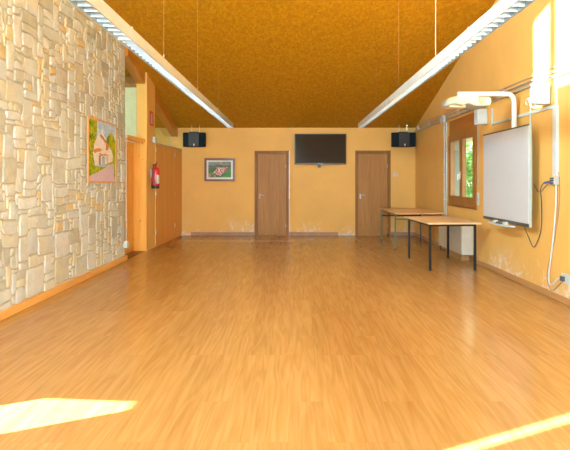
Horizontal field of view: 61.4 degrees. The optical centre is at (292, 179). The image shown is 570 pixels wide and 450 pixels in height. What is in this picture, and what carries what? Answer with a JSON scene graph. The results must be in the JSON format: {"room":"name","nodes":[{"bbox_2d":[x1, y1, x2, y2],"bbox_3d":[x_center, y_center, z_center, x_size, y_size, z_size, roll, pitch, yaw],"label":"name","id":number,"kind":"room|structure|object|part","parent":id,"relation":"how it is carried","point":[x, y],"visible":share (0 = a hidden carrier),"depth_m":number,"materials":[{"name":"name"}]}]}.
{"room":"community hall","nodes":[
{"label":"community hall","id":0,"kind":"room"},
{"bbox_2d":[0,0,124,310],"bbox_3d":[-3.083,-1.442,2.715,0.315,5.724,11.430,0,0,0],"label":"wall","id":1,"kind":"structure","parent":0,"point":[59,68],"depth_m":5.90,"materials":[{"name":"stone"}]},
{"bbox_2d":[0,255,126,320],"bbox_3d":[-2.926,1.357,5.710,0.048,0.085,5.420,0,0,0],"label":"baseboard","id":2,"kind":"structure","parent":1,"relation":"attached to","point":[35,299],"depth_m":5.87,"materials":[{"name":"brown wood"}]},
{"bbox_2d":[87,116,116,182],"bbox_3d":[-2.906,-0.430,7.335,0.022,0.950,1.090,0,0,0],"label":"painting","id":3,"kind":"object","parent":1,"relation":"attached to","point":[101,135],"visible":1,"depth_m":7.28,"materials":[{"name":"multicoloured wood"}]},
{"bbox_2d":[124,134,128,247],"bbox_3d":[-2.908,0.190,8.365,0.065,1.980,0.090,0,0,0],"label":"cable conduit","id":4,"kind":"object","parent":1,"relation":"attached to","point":[126,243],"visible":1,"depth_m":8.36,"materials":[{"name":"white plastic"}]},
{"bbox_2d":[125,134,146,258],"bbox_3d":[-3.018,0.300,8.929,0.305,2.200,0.998,0,0,0],"label":"door","id":5,"kind":"structure","parent":1,"relation":"in","point":[136,152],"depth_m":9.41,"materials":[{"name":"brown wood"}]},
{"bbox_2d":[125,87,135,142],"bbox_3d":[-4.040,-0.210,9.500,1.920,3.220,0.120,0,0,0],"label":"wall","id":6,"kind":"structure","parent":0,"point":[130,92],"depth_m":9.44,"materials":[{"name":"paint"}]},
{"bbox_2d":[125,77,135,86],"bbox_3d":[-4.040,-1.921,9.500,1.920,0.198,0.160,0,0,0],"label":"beam","id":7,"kind":"structure","parent":6,"relation":"on","point":[129,81],"depth_m":9.42,"materials":[{"name":"brown wood"}]},
{"bbox_2d":[136,72,154,250],"bbox_3d":[-2.973,-0.362,9.705,0.205,3.564,0.550,0,0,0],"label":"wall pillar","id":8,"kind":"structure","parent":0,"point":[145,93],"depth_m":9.53,"materials":[{"name":"orange paint"}]},
{"bbox_2d":[149,111,152,125],"bbox_3d":[-2.866,-1.245,9.720,0.007,0.290,0.240,0,0,0],"label":"fire sign","id":9,"kind":"object","parent":8,"relation":"attached to","point":[150,112],"visible":1,"depth_m":9.71,"materials":[{"name":"plastic"}]},
{"bbox_2d":[150,162,159,188],"bbox_3d":[-2.777,-0.098,9.675,0.168,0.546,0.164,0,0,-39],"label":"fire extinguisher","id":10,"kind":"object","parent":8,"relation":"attached to","point":[154,172],"visible":1,"depth_m":9.61,"materials":[{"name":"red metal"}]},
{"bbox_2d":[0,235,569,449],"bbox_3d":[0.000,1.460,4.560,6.800,0.120,15.720,0,0,0],"label":"floor","id":11,"kind":"structure","parent":0,"point":[256,342],"depth_m":3.83,"materials":[{"name":"laminate"}]},
{"bbox_2d":[155,143,181,246],"bbox_3d":[-2.936,0.310,11.048,0.249,2.180,2.135,0,0,1],"label":"tall cabinet","id":12,"kind":"object","parent":11,"relation":"on","point":[168,198],"visible":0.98,"depth_m":10.93,"materials":[{"name":"brown wood"}]},
{"bbox_3d":[-2.859,0.307,10.329,0.019,2.125,0.691,0,0,1],"label":"door","id":13,"kind":"part","parent":12,"relation":"part of","materials":[{"name":"brown wood"}]},
{"bbox_3d":[-2.841,0.307,11.047,0.019,2.125,0.734,0,0,1],"label":"door","id":14,"kind":"part","parent":12,"relation":"part of","materials":[{"name":"brown wood"}]},
{"bbox_3d":[-2.824,0.307,11.763,0.019,2.125,0.686,0,0,1],"label":"door","id":15,"kind":"part","parent":12,"relation":"part of","materials":[{"name":"brown wood"}]},
{"bbox_2d":[380,208,445,249],"bbox_3d":[2.525,1.029,10.375,0.990,0.742,1.750,0,0,0],"label":"table","id":16,"kind":"object","parent":11,"relation":"on","point":[394,211],"visible":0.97,"depth_m":10.36,"materials":[{"name":"brown wood"}]},
{"bbox_3d":[2.052,1.033,9.620,0.031,0.710,0.031,0,0,0],"label":"leg","id":17,"kind":"part","parent":16,"relation":"part of","materials":[{"name":"green metal"}]},
{"bbox_2d":[404,216,481,270],"bbox_3d":[2.446,1.028,8.006,0.832,0.745,1.350,0,0,-2],"label":"work table","id":18,"kind":"object","parent":11,"relation":"on","point":[430,221],"visible":1,"depth_m":7.58,"materials":[{"name":"brown wood"}]},
{"bbox_3d":[2.070,1.034,8.556,0.034,0.709,0.034,0,0,-2],"label":"leg","id":19,"kind":"part","parent":18,"relation":"part of","materials":[{"name":"black metal"}]},
{"bbox_3d":[2.115,1.034,7.407,0.034,0.709,0.034,0,0,-2],"label":"leg","id":20,"kind":"part","parent":18,"relation":"part of","materials":[{"name":"black metal"}]},
{"bbox_3d":[2.444,0.698,7.996,0.728,0.034,1.174,0,0,-2],"label":"apron frame","id":21,"kind":"part","parent":18,"relation":"part of","materials":[{"name":"black metal"}]},
{"bbox_3d":[2.773,1.034,8.584,0.034,0.709,0.034,0,0,-2],"label":"leg","id":22,"kind":"part","parent":18,"relation":"part of","materials":[{"name":"black metal"}]},
{"bbox_3d":[2.819,1.034,7.435,0.034,0.709,0.034,0,0,-2],"label":"leg","id":23,"kind":"part","parent":18,"relation":"part of","materials":[{"name":"black metal"}]},
{"bbox_2d":[439,216,473,259],"bbox_3d":[2.963,1.048,8.740,0.243,0.704,1.280,0,0,0],"label":"radiator","id":24,"kind":"object","parent":11,"relation":"on","point":[461,238],"visible":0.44,"depth_m":8.29,"materials":[{"name":"white metal"}]},
{"bbox_3d":[2.846,0.990,8.740,0.009,0.500,1.240,0,0,0],"label":"panel","id":25,"kind":"part","parent":24,"relation":"part of","materials":[{"name":"white metal"}]},
{"bbox_2d":[155,128,414,234],"bbox_3d":[-0.800,0.040,12.245,8.200,2.760,0.250,0,0,0],"label":"wall","id":26,"kind":"structure","parent":0,"point":[322,199],"depth_m":12.12,"materials":[{"name":"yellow paint"}]},
{"bbox_2d":[204,158,234,180],"bbox_3d":[-1.848,-0.258,12.106,0.771,0.582,0.028,0,0,0],"label":"framed photograph","id":27,"kind":"object","parent":26,"relation":"attached to","point":[215,169],"visible":1,"depth_m":12.11,"materials":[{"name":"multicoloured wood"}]},
{"bbox_2d":[208,162,230,177],"bbox_3d":[-1.848,-0.258,12.104,0.575,0.396,0.001,0,0,0],"label":"print","id":28,"kind":"object","parent":27,"relation":"attached to","point":[215,169],"depth_m":12.10},
{"bbox_2d":[191,232,253,235],"bbox_3d":[-1.775,1.357,12.111,1.601,0.085,0.018,0,0,0],"label":"baseboard","id":29,"kind":"structure","parent":26,"relation":"attached to","point":[192,233],"depth_m":12.10,"materials":[{"name":"brown wood"}]},
{"bbox_2d":[255,151,288,234],"bbox_3d":[-0.534,0.332,12.160,0.872,2.135,0.181,0,0,0],"label":"door","id":30,"kind":"structure","parent":26,"relation":"in","point":[271,167],"depth_m":12.14,"materials":[{"name":"brown wood"}]},
{"bbox_2d":[295,134,345,167],"bbox_3d":[0.687,-0.733,12.062,1.294,0.851,0.116,0,0,0],"label":"television","id":31,"kind":"object","parent":26,"relation":"attached to","point":[319,149],"visible":1,"depth_m":12.01,"materials":[{"name":"black plastic"}]},
{"bbox_2d":[289,232,354,235],"bbox_3d":[0.737,1.357,12.111,1.662,0.085,0.018,0,0,0],"label":"baseboard","id":32,"kind":"structure","parent":26,"relation":"attached to","point":[290,233],"depth_m":12.10,"materials":[{"name":"brown wood"}]},
{"bbox_2d":[355,151,390,234],"bbox_3d":[2.018,0.328,12.160,0.890,2.142,0.181,0,0,0],"label":"door","id":33,"kind":"structure","parent":26,"relation":"in","point":[372,168],"depth_m":12.14,"materials":[{"name":"brown wood"}]},
{"bbox_2d":[391,232,414,235],"bbox_3d":[2.766,1.357,12.111,0.600,0.085,0.018,0,0,0],"label":"baseboard","id":34,"kind":"structure","parent":26,"relation":"attached to","point":[392,233],"depth_m":12.10,"materials":[{"name":"brown wood"}]},
{"bbox_2d":[391,132,415,146],"bbox_3d":[2.744,-1.100,11.938,0.611,0.554,0.250,0,0,0],"label":"loudspeaker","id":35,"kind":"object","parent":26,"relation":"attached to","point":[398,139],"visible":1,"depth_m":11.83,"materials":[{"name":"plastic"}]},
{"bbox_2d":[399,133,409,145],"bbox_3d":[2.744,-0.999,11.820,0.261,0.328,0.007,0,0,0],"label":"grille","id":36,"kind":"object","parent":35,"relation":"attached to","point":[404,138],"depth_m":11.82,"materials":[{"name":"black plastic"}]},
{"bbox_2d":[103,0,495,127],"bbox_3d":[-0.125,-2.802,4.560,7.250,3.145,15.720,0,0,0],"label":"ceiling","id":37,"kind":"structure","parent":0,"point":[283,63],"depth_m":8.73,"materials":[{"name":"brown wood"}]},
{"bbox_2d":[125,47,144,83],"bbox_3d":[-2.987,-2.155,8.930,0.165,0.530,0.996,0,0,0],"label":"rafter","id":38,"kind":"object","parent":37,"relation":"attached to","point":[132,64],"visible":0.69,"depth_m":8.91,"materials":[{"name":"brown wood"}]},
{"bbox_2d":[67,0,232,127],"bbox_3d":[-1.468,-2.561,6.635,0.138,2.684,9.282,0,0,0],"label":"pendant lamp","id":39,"kind":"object","parent":37,"relation":"hanging from","point":[98,11],"visible":1,"depth_m":4.61,"materials":[{"name":"metal"}]},
{"bbox_2d":[155,90,177,136],"bbox_3d":[-2.987,-1.527,11.050,0.165,0.867,2.136,0,0,0],"label":"rafter","id":40,"kind":"object","parent":37,"relation":"attached to","point":[161,110],"visible":0.69,"depth_m":11.09,"materials":[{"name":"brown wood"}]},
{"bbox_2d":[183,125,205,146],"bbox_3d":[-2.450,-1.100,11.938,0.574,0.554,0.250,0,0,0],"label":"loudspeaker","id":41,"kind":"object","parent":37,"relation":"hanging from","point":[190,139],"visible":1,"depth_m":11.83,"materials":[{"name":"plastic"}]},
{"bbox_2d":[189,133,198,145],"bbox_3d":[-2.450,-0.999,11.820,0.244,0.328,0.007,0,0,0],"label":"grille","id":42,"kind":"object","parent":41,"relation":"attached to","point":[193,137],"depth_m":11.82,"materials":[{"name":"black plastic"}]},
{"bbox_2d":[358,0,535,127],"bbox_3d":[1.588,-2.546,6.635,0.127,2.654,9.282,0,0,0],"label":"pendant lamp","id":43,"kind":"object","parent":37,"relation":"hanging from","point":[502,11],"visible":1,"depth_m":4.54,"materials":[{"name":"metal"}]},
{"bbox_2d":[415,0,569,298],"bbox_3d":[3.240,-1.442,4.685,0.300,5.724,15.370,0,0,0],"label":"wall","id":44,"kind":"structure","parent":0,"point":[536,39],"depth_m":6.52,"materials":[{"name":"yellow paint"}]},
{"bbox_2d":[440,116,446,215],"bbox_3d":[3.045,0.010,9.690,0.090,2.580,0.220,0,0,0],"label":"vertical conduit","id":45,"kind":"object","parent":44,"relation":"attached to","point":[442,119],"visible":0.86,"depth_m":9.63,"materials":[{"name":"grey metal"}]},
{"bbox_2d":[448,113,476,209],"bbox_3d":[3.205,-0.326,8.775,0.370,1.652,1.470,0,0,0],"label":"window","id":46,"kind":"structure","parent":44,"relation":"in","point":[461,129],"depth_m":8.80,"materials":[{"name":"brown wood"}]},
{"bbox_3d":[3.075,0.484,8.775,0.030,0.032,1.470,0,0,0],"label":"sill","id":47,"kind":"part","parent":46,"relation":"part of","materials":[{"name":"brown wood"}]},
{"bbox_2d":[477,126,478,204],"bbox_3d":[3.079,-0.240,7.986,0.022,1.320,0.062,0,0,0],"label":"strap","id":48,"kind":"object","parent":44,"relation":"attached to","point":[478,126],"visible":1,"depth_m":7.98,"materials":[{"name":"grey fabric"}]},
{"bbox_2d":[441,92,516,127],"bbox_3d":[2.559,-0.899,6.506,1.063,0.598,0.373,0,0,0],"label":"projector","id":49,"kind":"object","parent":44,"relation":"attached to","point":[466,100],"visible":0.91,"depth_m":6.48,"materials":[{"name":"white plastic"}]},
{"bbox_2d":[445,105,464,108],"bbox_3d":[2.198,-0.990,6.513,0.217,0.034,0.200,0,0,0],"label":"hood","id":50,"kind":"object","parent":49,"relation":"attached to","point":[448,106],"depth_m":6.44,"materials":[{"name":"white plastic"}]},
{"bbox_2d":[478,97,485,103],"bbox_3d":[2.491,-1.053,6.331,0.092,0.092,0.023,0,0,0],"label":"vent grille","id":51,"kind":"object","parent":49,"relation":"attached to","point":[481,100],"depth_m":6.32,"materials":[{"name":"white plastic"}]},
{"bbox_2d":[474,109,487,124],"bbox_3d":[3.003,-1.008,7.670,0.173,0.245,0.140,0,0,0],"label":"wall speaker","id":52,"kind":"object","parent":44,"relation":"attached to","point":[480,115],"visible":0.97,"depth_m":7.60,"materials":[{"name":"white plastic"}]},
{"bbox_2d":[474,110,476,123],"bbox_3d":[2.920,-1.008,7.670,0.006,0.225,0.124,0,0,0],"label":"grille","id":53,"kind":"object","parent":52,"relation":"attached to","point":[475,111],"depth_m":7.67,"materials":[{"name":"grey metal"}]},
{"bbox_2d":[414,60,569,131],"bbox_3d":[3.067,-1.276,6.559,0.045,0.152,11.118,0,0,0],"label":"cable tray","id":54,"kind":"object","parent":44,"relation":"attached to","point":[537,77],"visible":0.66,"depth_m":6.40,"materials":[{"name":"metal"}]},
{"bbox_2d":[415,233,569,305],"bbox_3d":[3.079,1.363,4.559,0.022,0.075,15.118,0,0,0],"label":"baseboard","id":55,"kind":"structure","parent":44,"relation":"attached to","point":[531,285],"depth_m":6.53,"materials":[{"name":"brown wood"}]},
{"bbox_2d":[483,124,531,227],"bbox_3d":[2.950,-0.036,6.668,0.280,1.322,1.435,0,0,0],"label":"whiteboard","id":56,"kind":"object","parent":44,"relation":"attached to","point":[507,152],"visible":1,"depth_m":6.49,"materials":[{"name":"metal"}]},
{"bbox_2d":[488,220,514,226],"bbox_3d":[2.866,0.599,6.710,0.113,0.053,0.780,0,0,0],"label":"tray","id":57,"kind":"object","parent":56,"relation":"on","point":[505,222],"depth_m":6.56,"materials":[{"name":"white plastic"}]},
{"bbox_2d":[524,183,543,246],"bbox_3d":[3.018,0.437,5.930,0.127,0.848,0.477,0,0,0],"label":"cable","id":58,"kind":"object","parent":56,"relation":"hanging from","point":[543,183],"visible":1,"depth_m":5.95,"materials":[{"name":"plastic"}]},
{"bbox_2d":[491,77,558,176],"bbox_3d":[3.072,-0.620,6.503,0.035,1.160,1.855,0,0,0],"label":"cable conduit","id":59,"kind":"object","parent":44,"relation":"attached to","point":[555,108],"visible":0.95,"depth_m":5.61,"materials":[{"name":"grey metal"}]},
{"bbox_2d":[532,85,549,105],"bbox_3d":[3.003,-1.025,5.810,0.173,0.230,0.140,0,0,0],"label":"wall speaker","id":60,"kind":"object","parent":44,"relation":"attached to","point":[540,93],"visible":1,"depth_m":5.74,"materials":[{"name":"white plastic"}]},
{"bbox_2d":[532,86,536,104],"bbox_3d":[2.920,-1.025,5.810,0.006,0.210,0.124,0,0,0],"label":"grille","id":61,"kind":"object","parent":60,"relation":"attached to","point":[534,89],"depth_m":5.80,"materials":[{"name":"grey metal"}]},
{"bbox_2d":[550,177,558,184],"bbox_3d":[3.054,0.010,5.610,0.072,0.090,0.100,0,0,0],"label":"outlet box","id":62,"kind":"object","parent":44,"relation":"attached to","point":[553,180],"visible":1,"depth_m":5.56,"materials":[{"name":"grey plastic"}]},
{"bbox_2d":[547,172,563,290],"bbox_3d":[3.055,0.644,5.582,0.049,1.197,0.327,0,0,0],"label":"white flex","id":63,"kind":"object","parent":62,"relation":"hanging from","point":[555,281],"visible":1,"depth_m":5.63,"materials":[{"name":"plastic"}]},
{"bbox_2d":[561,273,569,284],"bbox_3d":[3.080,1.117,5.404,0.020,0.110,0.200,0,0,0],"label":"wall socket","id":64,"kind":"object","parent":44,"relation":"attached to","point":[567,277],"visible":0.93,"depth_m":5.39,"materials":[{"name":"white plastic"}]},
{"label":"outside","id":65,"kind":"structure","parent":0,"visible":0},
{"bbox_3d":[0.000,1.690,14.000,60.000,0.320,52.000,0,0,0],"label":"ground","id":66,"kind":"structure","parent":65,"visible":0},
{"bbox_2d":[466,141,472,196],"bbox_3d":[4.960,0.139,12.985,1.820,2.786,1.824,0,0,0],"label":"shrub","id":67,"kind":"object","parent":66,"relation":"on","point":[469,160],"visible":0.09,"depth_m":12.62,"materials":[{"name":"green plant"}]}
]}

